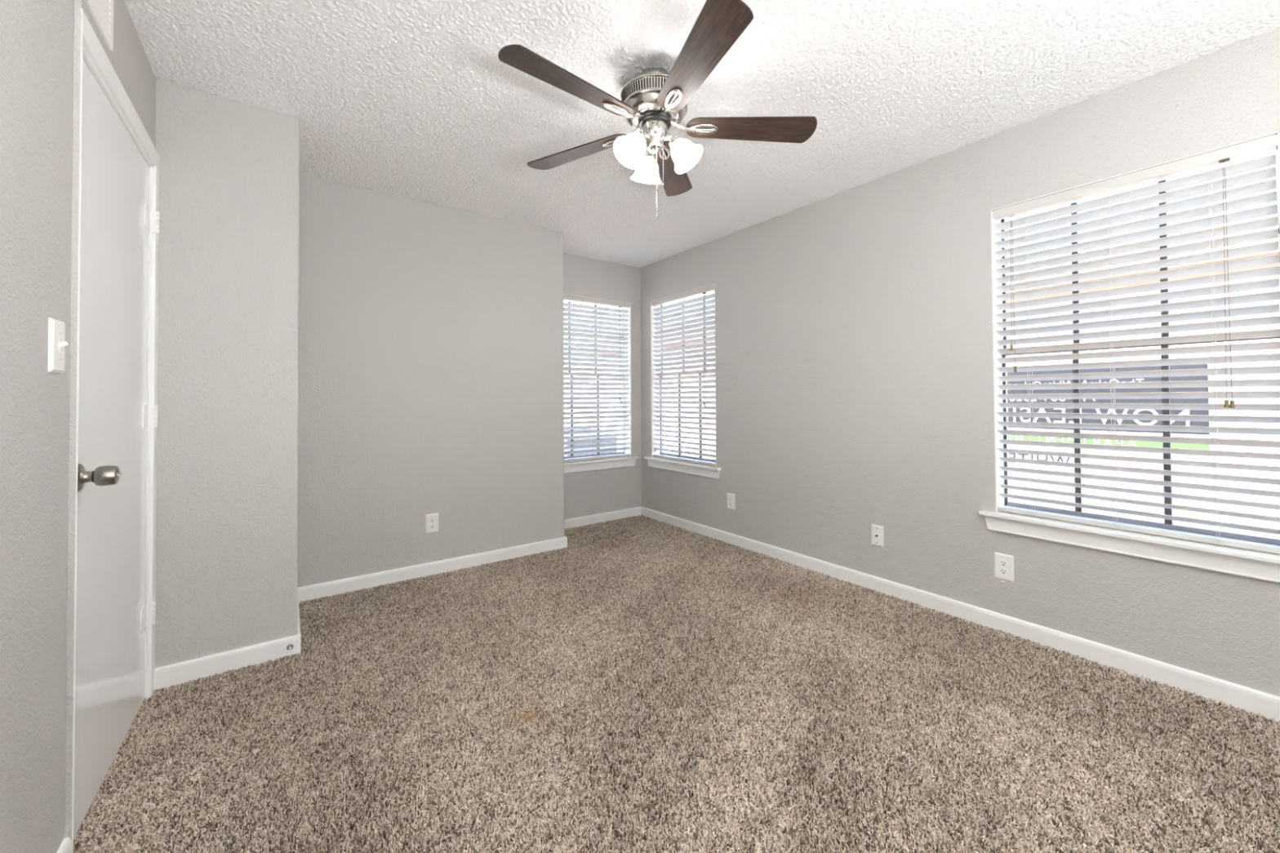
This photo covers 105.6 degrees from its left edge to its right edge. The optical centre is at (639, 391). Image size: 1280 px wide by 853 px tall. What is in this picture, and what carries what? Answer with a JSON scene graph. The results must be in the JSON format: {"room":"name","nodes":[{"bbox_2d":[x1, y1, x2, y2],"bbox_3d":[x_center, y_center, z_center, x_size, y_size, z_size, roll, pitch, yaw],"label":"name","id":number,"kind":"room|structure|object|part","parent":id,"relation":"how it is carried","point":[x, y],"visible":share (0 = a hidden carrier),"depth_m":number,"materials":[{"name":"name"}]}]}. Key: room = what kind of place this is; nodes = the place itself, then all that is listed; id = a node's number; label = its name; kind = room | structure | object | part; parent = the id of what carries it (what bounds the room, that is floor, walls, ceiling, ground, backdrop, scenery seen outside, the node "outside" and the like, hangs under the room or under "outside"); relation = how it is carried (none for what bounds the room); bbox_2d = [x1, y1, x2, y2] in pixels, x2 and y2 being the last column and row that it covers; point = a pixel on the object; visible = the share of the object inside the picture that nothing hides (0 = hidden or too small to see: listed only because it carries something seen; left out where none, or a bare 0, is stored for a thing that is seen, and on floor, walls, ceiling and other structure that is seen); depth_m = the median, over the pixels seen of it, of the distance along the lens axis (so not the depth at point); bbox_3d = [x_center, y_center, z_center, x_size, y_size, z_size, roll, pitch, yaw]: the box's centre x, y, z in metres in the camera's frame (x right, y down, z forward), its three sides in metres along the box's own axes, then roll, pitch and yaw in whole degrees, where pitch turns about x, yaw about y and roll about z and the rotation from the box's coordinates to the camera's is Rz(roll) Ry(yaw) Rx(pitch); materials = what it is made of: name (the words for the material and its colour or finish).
{"room":"empty bedroom","nodes":[
{"label":"empty bedroom","id":0,"kind":"room"},
{"bbox_2d":[0,0,155,852],"bbox_3d":[-0.757,-0.069,0.200,0.120,2.454,4.212,0,-1,-36],"label":"wall","id":1,"kind":"structure","parent":0,"point":[37,36],"depth_m":1.03,"materials":[{"name":"grey paint"}]},
{"bbox_2d":[48,317,68,373],"bbox_3d":[-1.342,-0.106,1.127,0.021,0.122,0.079,0,-1,-36],"label":"light switch","id":2,"kind":"object","parent":1,"relation":"attached to","point":[57,343],"visible":1,"depth_m":1.11,"materials":[{"name":"white plastic"}]},
{"bbox_2d":[57,837,72,852],"bbox_3d":[-0.427,1.106,-0.149,0.014,0.090,3.293,0,-1,-36],"label":"baseboard","id":3,"kind":"structure","parent":1,"relation":"attached to","point":[65,846],"depth_m":1.17,"materials":[{"name":"white paint"}]},
{"bbox_2d":[84,0,113,50],"bbox_3d":[-1.407,-1.143,1.214,0.010,0.241,0.583,0,-1,-36],"label":"air vent","id":4,"kind":"object","parent":1,"relation":"in","point":[101,11],"visible":1,"depth_m":1.39,"materials":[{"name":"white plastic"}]},
{"bbox_2d":[64,0,159,852],"bbox_3d":[-1.695,-0.007,1.553,0.186,2.380,0.918,0,-1,-36],"label":"door","id":5,"kind":"structure","parent":1,"relation":"in","point":[113,443],"depth_m":1.48,"materials":[{"name":"white paint"}]},
{"bbox_3d":[-1.466,0.225,1.283,0.032,0.073,0.073,0,-1,-36],"label":"knob","id":6,"kind":"part","parent":5,"relation":"part of","materials":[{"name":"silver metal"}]},
{"bbox_2d":[155,78,299,667],"bbox_3d":[-2.001,-0.032,2.319,0.595,2.454,0.679,0,-1,-36],"label":"wall","id":7,"kind":"structure","parent":0,"point":[227,535],"depth_m":2.07,"materials":[{"name":"grey paint"}]},
{"bbox_2d":[154,589,301,689],"bbox_3d":[-1.933,1.150,2.329,0.488,0.090,0.679,0,-1,-36],"label":"baseboard","id":8,"kind":"structure","parent":7,"relation":"attached to","point":[167,676],"depth_m":2.05,"materials":[{"name":"white paint"}]},
{"bbox_2d":[286,644,293,649],"bbox_3d":[-1.562,1.143,2.166,0.025,0.025,0.022,0,-1,-36],"label":"door stop","id":9,"kind":"object","parent":7,"relation":"attached to","point":[290,646],"visible":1,"depth_m":2.17,"materials":[{"name":"silver metal"}]},
{"bbox_2d":[297,174,564,587],"bbox_3d":[-1.701,-0.018,3.351,2.292,2.454,0.640,0,-1,-36],"label":"wall","id":10,"kind":"structure","parent":0,"point":[431,336],"depth_m":3.16,"materials":[{"name":"grey paint"}]},
{"bbox_2d":[426,512,438,533],"bbox_3d":[-1.361,0.862,3.180,0.079,0.124,0.009,0,-1,-36],"label":"wall outlet","id":11,"kind":"object","parent":10,"relation":"attached to","point":[432,520],"visible":1,"depth_m":3.18,"materials":[{"name":"white plastic"}]},
{"bbox_2d":[429,524,435,528],"bbox_3d":[-1.359,0.881,3.178,0.034,0.028,0.003,0,-1,-36],"label":"socket","id":12,"kind":"object","parent":11,"relation":"attached to","point":[431,526],"depth_m":3.18,"materials":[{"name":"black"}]},
{"bbox_2d":[429,518,435,523],"bbox_3d":[-1.359,0.842,3.179,0.034,0.028,0.003,0,-1,-36],"label":"socket","id":13,"kind":"object","parent":11,"relation":"attached to","point":[431,520],"depth_m":3.18,"materials":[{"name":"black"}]},
{"bbox_2d":[297,506,641,602],"bbox_3d":[-0.970,1.166,3.759,2.776,0.090,0.504,0,-1,-36],"label":"baseboard","id":14,"kind":"structure","parent":10,"relation":"attached to","point":[333,588],"depth_m":3.23,"materials":[{"name":"white paint"}]},
{"bbox_2d":[563,253,641,519],"bbox_3d":[-0.475,-0.007,4.543,1.092,2.454,0.150,0,-1,-36],"label":"wall","id":15,"kind":"structure","parent":0,"point":[590,492],"depth_m":4.59,"materials":[{"name":"grey paint"}]},
{"bbox_2d":[563,293,639,473],"bbox_3d":[-0.470,-0.076,4.521,0.988,1.589,0.194,0,-1,-36],"label":"window","id":16,"kind":"structure","parent":15,"relation":"in","point":[624,461],"depth_m":4.63,"materials":[{"name":"white paint"}]},
{"bbox_3d":[-0.496,0.600,4.560,0.844,0.020,0.016,0,-1,-36],"label":"sash rail","id":17,"kind":"part","parent":16,"relation":"part of","materials":[{"name":"silver metal"}]},
{"bbox_3d":[-0.515,-0.502,4.589,0.864,0.710,0.016,0,-1,-36],"label":"sash","id":18,"kind":"part","parent":16,"relation":"part of","materials":[{"name":"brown metal"}]},
{"bbox_2d":[563,294,630,462],"bbox_3d":[-0.454,-0.119,4.500,0.860,1.493,0.072,0,-1,-36],"label":"window blind","id":19,"kind":"object","parent":16,"relation":"attached to","point":[566,297],"visible":0.73,"depth_m":4.54,"materials":[{"name":"white plastic"}]},
{"bbox_3d":[-0.465,-0.100,4.498,0.014,1.453,0.054,0,-1,-36],"label":"ladder cord","id":20,"kind":"part","parent":19,"relation":"part of","materials":[{"name":"white fabric"}]},
{"bbox_3d":[-0.464,-0.846,4.518,0.854,0.038,0.052,0,-1,-36],"label":"head rail","id":21,"kind":"part","parent":19,"relation":"part of","materials":[{"name":"white plastic"}]},
{"bbox_3d":[-0.456,0.613,4.497,0.854,0.020,0.052,0,-1,-36],"label":"rail","id":22,"kind":"part","parent":19,"relation":"part of","materials":[{"name":"white plastic"}]},
{"bbox_3d":[-0.236,-0.098,4.664,0.014,1.453,0.054,0,-1,-36],"label":"ladder cord","id":23,"kind":"part","parent":19,"relation":"part of","materials":[{"name":"white fabric"}]},
{"bbox_3d":[-0.193,-0.379,4.659,0.003,0.878,0.007,-1,-1,20],"label":"lift cord","id":24,"kind":"part","parent":19,"relation":"part of","materials":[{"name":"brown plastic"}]},
{"bbox_3d":[-0.446,0.638,4.482,0.988,0.020,0.124,0,-1,-36],"label":"sill","id":25,"kind":"part","parent":16,"relation":"part of","materials":[{"name":"white paint"}]},
{"bbox_3d":[-0.512,-0.120,4.579,0.860,1.492,0.048,0,-1,-36],"label":"frame","id":26,"kind":"part","parent":16,"relation":"part of","materials":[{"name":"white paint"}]},
{"bbox_3d":[-0.500,0.219,4.564,0.864,0.782,0.016,0,-1,-36],"label":"sash","id":27,"kind":"part","parent":16,"relation":"part of","materials":[{"name":"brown metal"}]},
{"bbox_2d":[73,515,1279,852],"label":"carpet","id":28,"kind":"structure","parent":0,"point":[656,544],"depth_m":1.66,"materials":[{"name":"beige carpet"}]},
{"bbox_2d":[76,519,1278,852],"bbox_3d":[0.280,1.249,1.669,3.534,0.150,5.650,0,-1,-36],"label":"floor","id":29,"kind":"structure","parent":0,"point":[693,748],"depth_m":1.43,"materials":[{"name":"brown carpet"}]},
{"bbox_2d":[124,0,1279,267],"bbox_3d":[0.266,-1.341,1.707,3.534,0.118,5.650,0,-1,-36],"label":"ceiling","id":30,"kind":"structure","parent":0,"point":[415,100],"depth_m":1.98,"materials":[{"name":"white paint"}]},
{"bbox_2d":[497,0,817,216],"bbox_3d":[0.030,-0.986,1.933,1.232,0.580,1.255,0,-1,-36],"label":"ceiling fan","id":31,"kind":"object","parent":30,"relation":"hanging from","point":[653,103],"visible":1,"depth_m":1.88,"materials":[{"name":"brown wood"}]},
{"bbox_3d":[-0.235,-1.077,1.704,0.534,0.006,0.142,0,11,-42],"label":"fan blade","id":32,"kind":"part","parent":31,"relation":"part of","materials":[{"name":"brown wood"}]},
{"bbox_3d":[-0.279,-1.070,2.171,0.534,0.006,0.142,-1,11,31],"label":"fan blade","id":33,"kind":"part","parent":31,"relation":"part of","materials":[{"name":"brown wood"}]},
{"bbox_3d":[-0.075,-1.075,2.050,0.200,0.032,0.052,-1,-1,31],"label":"blade arm","id":34,"kind":"part","parent":31,"relation":"part of","materials":[{"name":"silver metal"}]},
{"bbox_3d":[-0.059,-1.078,1.863,0.200,0.032,0.052,0,-1,-42],"label":"blade arm","id":35,"kind":"part","parent":31,"relation":"part of","materials":[{"name":"silver metal"}]},
{"bbox_3d":[-0.040,-0.945,1.870,0.126,0.131,0.126,0,-1,4],"label":"lamp shade","id":36,"kind":"part","parent":31,"relation":"part of","materials":[{"name":"white glass"}]},
{"bbox_3d":[-0.021,-0.959,1.888,0.052,0.052,0.052,0,-1,-36],"label":"bulb","id":37,"kind":"part","parent":31,"relation":"part of","materials":[{"name":"white glass"}]},
{"bbox_3d":[0.030,-0.942,2.096,0.132,0.131,0.129,0,-1,-36],"label":"lamp shade","id":38,"kind":"part","parent":31,"relation":"part of","materials":[{"name":"white glass"}]},
{"bbox_3d":[0.018,-1.016,1.926,0.061,0.038,0.019,1,-1,-44],"label":"lamp arm","id":39,"kind":"part","parent":31,"relation":"part of","materials":[{"name":"silver metal"}]},
{"bbox_3d":[0.066,-0.881,1.926,0.002,0.301,0.002,0,-1,-36],"label":"pull chain","id":40,"kind":"part","parent":31,"relation":"part of","materials":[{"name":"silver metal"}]},
{"bbox_3d":[0.092,-0.933,1.944,0.002,0.196,0.002,0,-1,-36],"label":"pull chain","id":41,"kind":"part","parent":31,"relation":"part of","materials":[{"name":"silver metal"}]},
{"bbox_3d":[0.098,-1.075,2.120,0.052,0.032,0.200,-1,-1,14],"label":"blade arm","id":42,"kind":"part","parent":31,"relation":"part of","materials":[{"name":"silver metal"}]},
{"bbox_3d":[0.114,-1.016,1.949,0.061,0.038,0.019,-1,-1,18],"label":"lamp arm","id":43,"kind":"part","parent":31,"relation":"part of","materials":[{"name":"silver metal"}]},
{"bbox_3d":[0.108,-1.079,1.817,0.052,0.032,0.200,0,-1,-18],"label":"blade arm","id":44,"kind":"part","parent":31,"relation":"part of","materials":[{"name":"silver metal"}]},
{"bbox_3d":[0.153,-1.070,2.351,0.142,0.006,0.534,-13,-4,13],"label":"fan blade","id":45,"kind":"part","parent":31,"relation":"part of","materials":[{"name":"brown wood"}]},
{"bbox_3d":[0.166,-0.959,1.931,0.052,0.052,0.052,0,-1,-36],"label":"bulb","id":46,"kind":"part","parent":31,"relation":"part of","materials":[{"name":"white glass"}]},
{"bbox_3d":[0.191,-0.946,1.925,0.127,0.131,0.127,0,-1,-36],"label":"lamp shade","id":47,"kind":"part","parent":31,"relation":"part of","materials":[{"name":"white glass"}]},
{"bbox_3d":[0.217,-1.078,1.974,0.200,0.032,0.052,0,-1,-3],"label":"blade arm","id":48,"kind":"part","parent":31,"relation":"part of","materials":[{"name":"silver metal"}]},
{"bbox_3d":[0.184,-1.081,1.593,0.142,0.006,0.534,13,-5,-18],"label":"fan blade","id":49,"kind":"part","parent":31,"relation":"part of","materials":[{"name":"brown wood"}]},
{"bbox_3d":[0.454,-1.077,1.987,0.534,0.006,0.142,0,-13,-3],"label":"fan blade","id":50,"kind":"part","parent":31,"relation":"part of","materials":[{"name":"brown wood"}]},
{"bbox_2d":[640,27,1279,697],"bbox_3d":[1.607,-0.045,2.730,0.150,2.454,5.530,0,-1,-36],"label":"wall","id":51,"kind":"structure","parent":0,"point":[854,340],"depth_m":2.65,"materials":[{"name":"grey paint"}]},
{"bbox_2d":[644,284,721,478],"bbox_3d":[0.405,-0.085,4.350,0.194,1.589,0.988,0,-1,-36],"label":"window","id":52,"kind":"structure","parent":51,"relation":"in","point":[700,469],"depth_m":4.50,"materials":[{"name":"white paint"}]},
{"bbox_3d":[0.462,-0.130,4.392,0.048,1.492,0.860,0,-1,-36],"label":"frame","id":53,"kind":"part","parent":52,"relation":"part of","materials":[{"name":"white paint"}]},
{"bbox_3d":[0.381,0.629,4.319,0.124,0.020,0.988,0,-1,-36],"label":"sill","id":54,"kind":"part","parent":52,"relation":"part of","materials":[{"name":"white paint"}]},
{"bbox_2d":[651,284,715,466],"bbox_3d":[0.383,-0.128,4.335,0.072,1.493,0.860,0,-1,-36],"label":"window blind","id":55,"kind":"object","parent":52,"relation":"attached to","point":[709,289],"visible":0.91,"depth_m":4.32,"materials":[{"name":"white plastic"}]},
{"bbox_3d":[0.142,-0.141,4.620,0.005,1.363,0.002,0,-1,-36],"label":"tilt cord","id":56,"kind":"part","parent":55,"relation":"part of","materials":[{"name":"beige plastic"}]},
{"bbox_3d":[0.214,-0.104,4.577,0.056,1.453,0.014,0,-1,-36],"label":"ladder cord","id":57,"kind":"part","parent":55,"relation":"part of","materials":[{"name":"white fabric"}]},
{"bbox_3d":[0.382,-0.108,4.346,0.056,1.453,0.014,0,-1,-36],"label":"ladder cord","id":58,"kind":"part","parent":55,"relation":"part of","materials":[{"name":"white fabric"}]},
{"bbox_3d":[0.387,-0.855,4.351,0.052,0.038,0.854,0,-1,-36],"label":"head rail","id":59,"kind":"part","parent":55,"relation":"part of","materials":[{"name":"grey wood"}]},
{"bbox_3d":[0.395,0.604,4.330,0.052,0.020,0.854,0,-1,-36],"label":"rail","id":60,"kind":"part","parent":55,"relation":"part of","materials":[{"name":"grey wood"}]},
{"bbox_3d":[0.538,-0.374,4.076,0.007,0.918,0.003,-1,-1,20],"label":"lift cord","id":61,"kind":"part","parent":55,"relation":"part of","materials":[{"name":"white fabric"}]},
{"bbox_3d":[0.548,-0.113,4.117,0.056,1.453,0.014,0,-1,-36],"label":"ladder cord","id":62,"kind":"part","parent":55,"relation":"part of","materials":[{"name":"white fabric"}]},
{"bbox_3d":[0.454,0.209,4.377,0.016,0.782,0.864,0,-1,-36],"label":"sash","id":63,"kind":"part","parent":52,"relation":"part of","materials":[{"name":"brown metal"}]},
{"bbox_3d":[0.465,-0.512,4.399,0.016,0.710,0.864,0,-1,-36],"label":"sash","id":64,"kind":"part","parent":52,"relation":"part of","materials":[{"name":"brown metal"}]},
{"bbox_3d":[0.457,0.590,4.370,0.016,0.020,0.844,0,-1,-36],"label":"sash rail","id":65,"kind":"part","parent":52,"relation":"part of","materials":[{"name":"silver metal"}]},
{"bbox_2d":[727,492,734,510],"bbox_3d":[0.714,0.860,3.819,0.009,0.124,0.079,0,-1,-36],"label":"wall outlet","id":66,"kind":"object","parent":51,"relation":"attached to","point":[731,497],"visible":1,"depth_m":3.81,"materials":[{"name":"white plastic"}]},
{"bbox_2d":[871,524,884,547],"bbox_3d":[1.399,0.850,2.868,0.018,0.122,0.074,0,-1,-36],"label":"wall plate","id":67,"kind":"object","parent":51,"relation":"attached to","point":[877,531],"visible":1,"depth_m":2.87,"materials":[{"name":"white plastic"}]},
{"bbox_2d":[640,506,1279,721],"bbox_3d":[1.591,1.135,2.604,0.014,0.090,5.380,0,-1,-36],"label":"baseboard","id":68,"kind":"structure","parent":51,"relation":"attached to","point":[1268,705],"depth_m":2.26,"materials":[{"name":"white paint"}]},
{"bbox_2d":[994,551,1013,582],"bbox_3d":[1.771,0.852,2.363,0.009,0.124,0.079,0,-1,-36],"label":"wall outlet","id":69,"kind":"object","parent":51,"relation":"attached to","point":[1003,563],"visible":1,"depth_m":2.36,"materials":[{"name":"white plastic"}]},
{"bbox_2d":[999,568,1008,574],"bbox_3d":[1.769,0.872,2.361,0.003,0.028,0.034,0,-1,-36],"label":"socket","id":70,"kind":"object","parent":69,"relation":"attached to","point":[1002,571],"depth_m":2.36,"materials":[{"name":"white plastic"}]},
{"bbox_2d":[999,560,1008,566],"bbox_3d":[1.769,0.833,2.361,0.003,0.028,0.034,0,-1,-36],"label":"socket","id":71,"kind":"object","parent":69,"relation":"attached to","point":[1002,562],"depth_m":2.36,"materials":[{"name":"white plastic"}]},
{"bbox_2d":[978,131,1279,582],"bbox_3d":[2.049,-0.119,2.084,0.194,1.589,0.988,0,-1,-36],"label":"window","id":72,"kind":"structure","parent":51,"relation":"in","point":[1260,565],"depth_m":2.05,"materials":[{"name":"white paint"}]},
{"bbox_3d":[2.024,0.595,2.053,0.124,0.020,0.988,0,-1,-36],"label":"sill","id":73,"kind":"part","parent":72,"relation":"part of","materials":[{"name":"white paint"}]},
{"bbox_2d":[991,133,1279,554],"bbox_3d":[2.027,-0.162,2.069,0.072,1.493,0.860,0,-1,-36],"label":"window blind","id":74,"kind":"object","parent":72,"relation":"attached to","point":[1269,143],"visible":1,"depth_m":1.99,"materials":[{"name":"white plastic"}]},
{"bbox_3d":[1.794,-0.540,2.346,0.007,0.633,0.003,-1,-1,20],"label":"tilt cord","id":75,"kind":"part","parent":74,"relation":"part of","materials":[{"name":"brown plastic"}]},
{"bbox_3d":[1.799,-0.489,2.338,0.003,0.736,0.007,0,-1,-2],"label":"tilt cord","id":76,"kind":"part","parent":74,"relation":"part of","materials":[{"name":"white fabric"}]},
{"bbox_3d":[1.858,-0.138,2.312,0.057,1.453,0.014,0,-1,-36],"label":"ladder cord","id":77,"kind":"part","parent":74,"relation":"part of","materials":[{"name":"white fabric"}]},
{"bbox_3d":[2.026,-0.142,2.081,0.057,1.453,0.014,0,-1,-36],"label":"ladder cord","id":78,"kind":"part","parent":74,"relation":"part of","materials":[{"name":"white fabric"}]},
{"bbox_3d":[2.031,-0.889,2.086,0.052,0.038,0.854,0,-1,-36],"label":"head rail","id":79,"kind":"part","parent":74,"relation":"part of","materials":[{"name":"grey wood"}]},
{"bbox_3d":[2.039,0.570,2.064,0.052,0.020,0.854,0,-1,-36],"label":"rail","id":80,"kind":"part","parent":74,"relation":"part of","materials":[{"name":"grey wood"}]},
{"bbox_3d":[2.192,-0.147,1.852,0.057,1.453,0.014,0,-1,-36],"label":"ladder cord","id":81,"kind":"part","parent":74,"relation":"part of","materials":[{"name":"white fabric"}]},
{"bbox_3d":[2.181,-0.417,1.810,0.007,0.900,0.003,-1,-1,20],"label":"lift cord","id":82,"kind":"part","parent":74,"relation":"part of","materials":[{"name":"white fabric"}]},
{"bbox_3d":[2.186,-0.416,1.804,0.003,0.902,0.007,0,-1,-2],"label":"lift cord","id":83,"kind":"part","parent":74,"relation":"part of","materials":[{"name":"white fabric"}]},
{"bbox_3d":[2.108,-0.546,2.133,0.016,0.710,0.864,0,-1,-36],"label":"sash","id":84,"kind":"part","parent":72,"relation":"part of","materials":[{"name":"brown metal"}]},
{"bbox_3d":[2.098,0.175,2.112,0.016,0.782,0.864,0,-1,-36],"label":"sash","id":85,"kind":"part","parent":72,"relation":"part of","materials":[{"name":"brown metal"}]},
{"bbox_3d":[2.101,0.556,2.104,0.016,0.020,0.844,0,-1,-36],"label":"sash rail","id":86,"kind":"part","parent":72,"relation":"part of","materials":[{"name":"silver metal"}]},
{"label":"outside","id":87,"kind":"structure","parent":0,"visible":0},
{"bbox_2d":[664,449,1279,539],"bbox_3d":[7.674,1.690,16.657,48.000,0.300,42.000,0,-1,-36],"label":"ground","id":88,"kind":"structure","parent":87,"point":[1248,522],"depth_m":5.68,"materials":[{"name":"white"}]},
{"bbox_2d":[564,428,617,456],"bbox_3d":[-0.902,1.001,7.111,1.000,0.890,1.000,0,-1,-36],"label":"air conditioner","id":89,"kind":"object","parent":88,"relation":"on","point":[567,430],"visible":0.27,"depth_m":6.78,"materials":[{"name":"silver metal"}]},
{"bbox_2d":[567,436,617,456],"bbox_3d":[-0.652,0.984,6.768,0.800,0.670,0.014,0,-1,-36],"label":"grille","id":90,"kind":"object","parent":89,"relation":"attached to","point":[606,442],"depth_m":6.76,"materials":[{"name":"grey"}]},
{"bbox_2d":[564,356,703,452],"bbox_3d":[-5.057,0.349,8.186,16.530,2.270,0.280,0,-1,-36],"label":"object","id":91,"kind":"structure","parent":88,"relation":"on","point":[695,405],"depth_m":12.18,"materials":[{"name":"white plastic"}]},
{"bbox_2d":[564,211,1279,515],"bbox_3d":[3.727,-0.472,14.451,6.000,4.000,33.600,0,-1,-36],"label":"building","id":92,"kind":"structure","parent":88,"relation":"on","point":[1268,500],"depth_m":5.97,"materials":[{"name":"beige paint"}]},
{"bbox_2d":[1006,355,1227,532],"bbox_3d":[2.726,0.617,3.390,0.036,1.610,1.755,0,-1,-36],"label":"banner","id":93,"kind":"object","parent":88,"relation":"on","point":[1223,518],"visible":0.23,"depth_m":3.02,"materials":[{"name":"white plastic"}]},
{"bbox_3d":[2.724,0.045,3.398,0.004,0.417,1.637,0,-1,-36],"label":"slate panel","id":94,"kind":"part","parent":93,"relation":"part of","materials":[{"name":"grey plastic"}]},
{"bbox_3d":[3.232,0.604,2.692,0.036,1.610,0.030,0,-1,-36],"label":"post","id":95,"kind":"part","parent":93,"relation":"part of","materials":[{"name":"white plastic"}]}
]}

